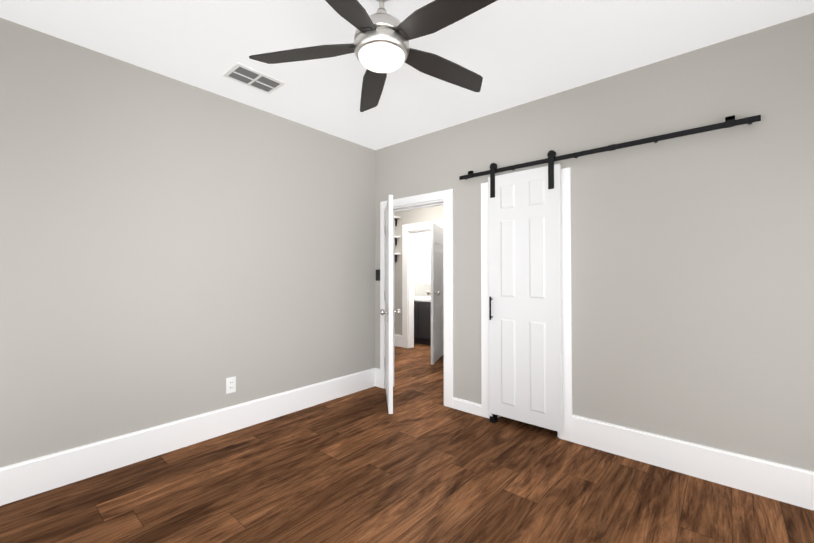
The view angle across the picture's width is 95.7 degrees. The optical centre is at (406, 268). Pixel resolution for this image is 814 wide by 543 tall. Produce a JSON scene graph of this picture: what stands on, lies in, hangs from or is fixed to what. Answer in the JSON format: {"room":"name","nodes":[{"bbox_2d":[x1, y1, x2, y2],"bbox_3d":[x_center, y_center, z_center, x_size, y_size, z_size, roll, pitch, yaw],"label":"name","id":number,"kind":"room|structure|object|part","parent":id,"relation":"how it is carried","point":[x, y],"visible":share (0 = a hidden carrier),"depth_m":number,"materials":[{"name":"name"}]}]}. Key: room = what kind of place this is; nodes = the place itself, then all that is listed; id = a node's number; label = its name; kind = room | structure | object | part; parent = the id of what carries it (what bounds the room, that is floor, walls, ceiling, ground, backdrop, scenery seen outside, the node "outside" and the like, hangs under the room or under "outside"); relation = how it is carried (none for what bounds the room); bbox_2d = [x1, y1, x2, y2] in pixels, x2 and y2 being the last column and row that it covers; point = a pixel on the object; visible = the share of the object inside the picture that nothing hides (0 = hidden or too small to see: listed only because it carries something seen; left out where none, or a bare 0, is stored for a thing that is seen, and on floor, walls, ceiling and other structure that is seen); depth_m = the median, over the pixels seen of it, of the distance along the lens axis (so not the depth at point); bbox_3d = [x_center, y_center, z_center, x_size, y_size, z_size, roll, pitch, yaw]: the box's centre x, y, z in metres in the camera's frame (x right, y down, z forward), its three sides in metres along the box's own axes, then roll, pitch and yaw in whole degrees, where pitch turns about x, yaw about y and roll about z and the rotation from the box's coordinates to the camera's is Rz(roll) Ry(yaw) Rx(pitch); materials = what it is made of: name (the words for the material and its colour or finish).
{"room":"empty bedroom","nodes":[
{"label":"empty bedroom","id":0,"kind":"room"},
{"bbox_2d":[0,18,374,466],"bbox_3d":[-1.512,-0.032,2.569,0.120,2.453,3.470,-1,-1,41],"label":"wall","id":1,"kind":"structure","parent":0,"point":[171,250],"depth_m":2.36,"materials":[{"name":"paint"}]},
{"bbox_2d":[0,368,379,505],"bbox_3d":[-1.406,1.102,2.558,0.030,0.185,3.320,-1,-1,41],"label":"baseboard","id":2,"kind":"structure","parent":1,"relation":"attached to","point":[21,480],"depth_m":2.35,"materials":[{"name":"white wood"}]},
{"bbox_2d":[226,376,235,393],"bbox_3d":[-1.293,0.857,2.709,0.008,0.115,0.070,-1,-1,41],"label":"wall outlet","id":3,"kind":"object","parent":1,"relation":"attached to","point":[230,384],"visible":1,"depth_m":2.71,"materials":[{"name":"white plastic"}]},
{"bbox_2d":[0,343,813,542],"bbox_3d":[-0.046,1.264,3.793,6.870,0.100,7.270,-1,-1,41],"label":"floor","id":4,"kind":"structure","parent":0,"point":[422,463],"depth_m":1.95,"materials":[{"name":"brown wood"}]},
{"bbox_2d":[414,296,430,345],"bbox_3d":[0.212,0.880,6.371,1.130,0.750,0.561,-1,-1,41],"label":"bathroom vanity","id":5,"kind":"object","parent":4,"relation":"on","point":[422,320],"visible":0.17,"depth_m":6.02,"materials":[{"name":"grey wood"}]},
{"bbox_2d":[489,414,497,422],"bbox_3d":[0.680,1.178,2.892,0.050,0.045,0.063,-1,-1,41],"label":"floor guide","id":6,"kind":"object","parent":4,"relation":"on","point":[494,419],"visible":1,"depth_m":2.88,"materials":[{"name":"black metal"}]},
{"bbox_2d":[0,0,813,149],"bbox_3d":[-0.046,-1.288,3.834,6.870,0.100,7.270,-1,-1,41],"label":"ceiling","id":7,"kind":"structure","parent":0,"point":[513,53],"depth_m":2.07,"materials":[{"name":"paint"}]},
{"bbox_2d":[223,62,284,93],"bbox_3d":[-1.012,-1.253,2.447,0.215,0.012,0.325,-1,-1,41],"label":"ceiling vent","id":8,"kind":"object","parent":7,"relation":"in","point":[248,76],"visible":1,"depth_m":2.43,"materials":[{"name":"white metal"}]},
{"bbox_2d":[249,0,496,111],"bbox_3d":[-0.071,-1.085,1.618,1.106,0.376,1.146,-1,-1,41],"label":"ceiling fan","id":9,"kind":"object","parent":7,"relation":"hanging from","point":[380,47],"visible":1,"depth_m":1.59,"materials":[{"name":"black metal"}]},
{"bbox_2d":[414,233,414,295],"bbox_3d":[-0.376,0.042,7.248,0.120,2.453,1.470,-1,-1,41],"label":"wall","id":10,"kind":"structure","parent":0,"point":[414,233],"depth_m":7.78,"materials":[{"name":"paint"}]},
{"bbox_2d":[394,205,442,334],"bbox_3d":[0.126,0.019,5.764,4.180,2.453,0.120,-1,-1,41],"label":"wall","id":11,"kind":"structure","parent":0,"point":[427,214],"depth_m":5.88,"materials":[{"name":"paint"}]},
{"bbox_2d":[394,216,400,261],"bbox_3d":[-0.392,-0.461,6.007,0.590,0.720,0.200,-1,-1,41],"label":"shelves","id":12,"kind":"object","parent":11,"relation":"attached to","point":[396,237],"visible":0.33,"depth_m":5.92,"materials":[{"name":"white wood"}]},
{"bbox_2d":[394,334,401,346],"bbox_3d":[-0.785,1.164,6.443,1.890,0.185,0.016,-1,-1,41],"label":"baseboard","id":13,"kind":"structure","parent":11,"relation":"attached to","point":[397,340],"depth_m":5.86,"materials":[{"name":"white wood"}]},
{"bbox_2d":[402,220,442,347],"bbox_3d":[0.316,0.273,5.583,0.920,1.940,0.138,-1,-1,41],"label":"door frame","id":14,"kind":"structure","parent":11,"relation":"attached to","point":[408,231],"depth_m":5.79,"materials":[{"name":"white wood"}]},
{"bbox_2d":[426,223,443,363],"bbox_3d":[0.430,0.321,4.987,0.343,1.800,0.621,-1,-1,41],"label":"bathroom door","id":15,"kind":"structure","parent":11,"relation":"in","point":[437,329],"depth_m":4.85,"materials":[{"name":"white wood"}]},
{"bbox_2d":[415,232,430,296],"bbox_3d":[1.145,0.038,7.006,2.740,2.453,0.120,-1,-1,41],"label":"wall","id":16,"kind":"structure","parent":0,"point":[422,239],"depth_m":7.68,"materials":[{"name":"paint"}]},
{"bbox_2d":[421,246,430,283],"bbox_3d":[0.719,-0.066,7.279,1.100,0.770,0.024,-1,-1,41],"label":"bathroom window","id":17,"kind":"structure","parent":16,"relation":"in","point":[425,265],"depth_m":7.55,"materials":[{"name":"white"}]},
{"bbox_2d":[375,13,813,470],"bbox_3d":[-0.085,-0.014,3.708,6.790,2.453,0.120,-1,-1,41],"label":"wall","id":18,"kind":"structure","parent":0,"point":[692,266],"depth_m":2.17,"materials":[{"name":"paint"}]},
{"bbox_2d":[376,269,379,280],"bbox_3d":[-0.301,0.069,3.806,0.068,0.115,0.012,-1,-1,41],"label":"light switch","id":19,"kind":"object","parent":18,"relation":"attached to","point":[377,275],"visible":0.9,"depth_m":3.80,"materials":[{"name":"black plastic"}]},
{"bbox_2d":[380,195,400,413],"bbox_3d":[-0.168,0.297,3.369,0.552,1.798,0.530,-1,-1,41],"label":"hinged door","id":20,"kind":"structure","parent":18,"relation":"in","point":[388,311],"depth_m":3.04,"materials":[{"name":"white painted wood"},{"name":"brushed nickel"}]},
{"bbox_2d":[380,189,452,407],"bbox_3d":[0.096,0.254,3.547,0.915,1.913,0.156,-1,-1,41],"label":"door frame","id":21,"kind":"structure","parent":18,"relation":"attached to","point":[421,201],"depth_m":3.25,"materials":[{"name":"white wood"}]},
{"bbox_2d":[453,397,480,415],"bbox_3d":[0.504,1.158,3.091,0.280,0.092,0.016,-1,-1,41],"label":"baseboard","id":22,"kind":"structure","parent":18,"relation":"attached to","point":[459,404],"depth_m":3.08,"materials":[{"name":"white wood"}]},
{"bbox_2d":[481,167,571,441],"bbox_3d":[0.914,0.249,2.829,0.701,1.900,0.138,-1,-1,41],"label":"trim","id":23,"kind":"structure","parent":18,"relation":"attached to","point":[565,433],"depth_m":2.58,"materials":[{"name":"white wood"}]},
{"bbox_2d":[459,115,760,431],"bbox_3d":[1.141,0.145,2.502,1.843,1.968,0.099,-1,-1,41],"label":"barn door","id":24,"kind":"structure","parent":18,"relation":"in","point":[525,293],"depth_m":2.70,"materials":[{"name":"white painted wood"},{"name":"black metal"}]},
{"bbox_3d":[1.153,-0.783,2.530,1.843,0.058,0.063,-1,-1,41],"label":"barn door rail","id":25,"kind":"part","parent":24,"relation":"part of","materials":[{"name":"black metal"}]},
{"bbox_2d":[572,414,813,510],"bbox_3d":[1.729,1.094,2.033,1.557,0.185,0.016,-1,-1,41],"label":"baseboard","id":26,"kind":"structure","parent":18,"relation":"attached to","point":[788,484],"depth_m":2.08,"materials":[{"name":"white wood"}]}
]}

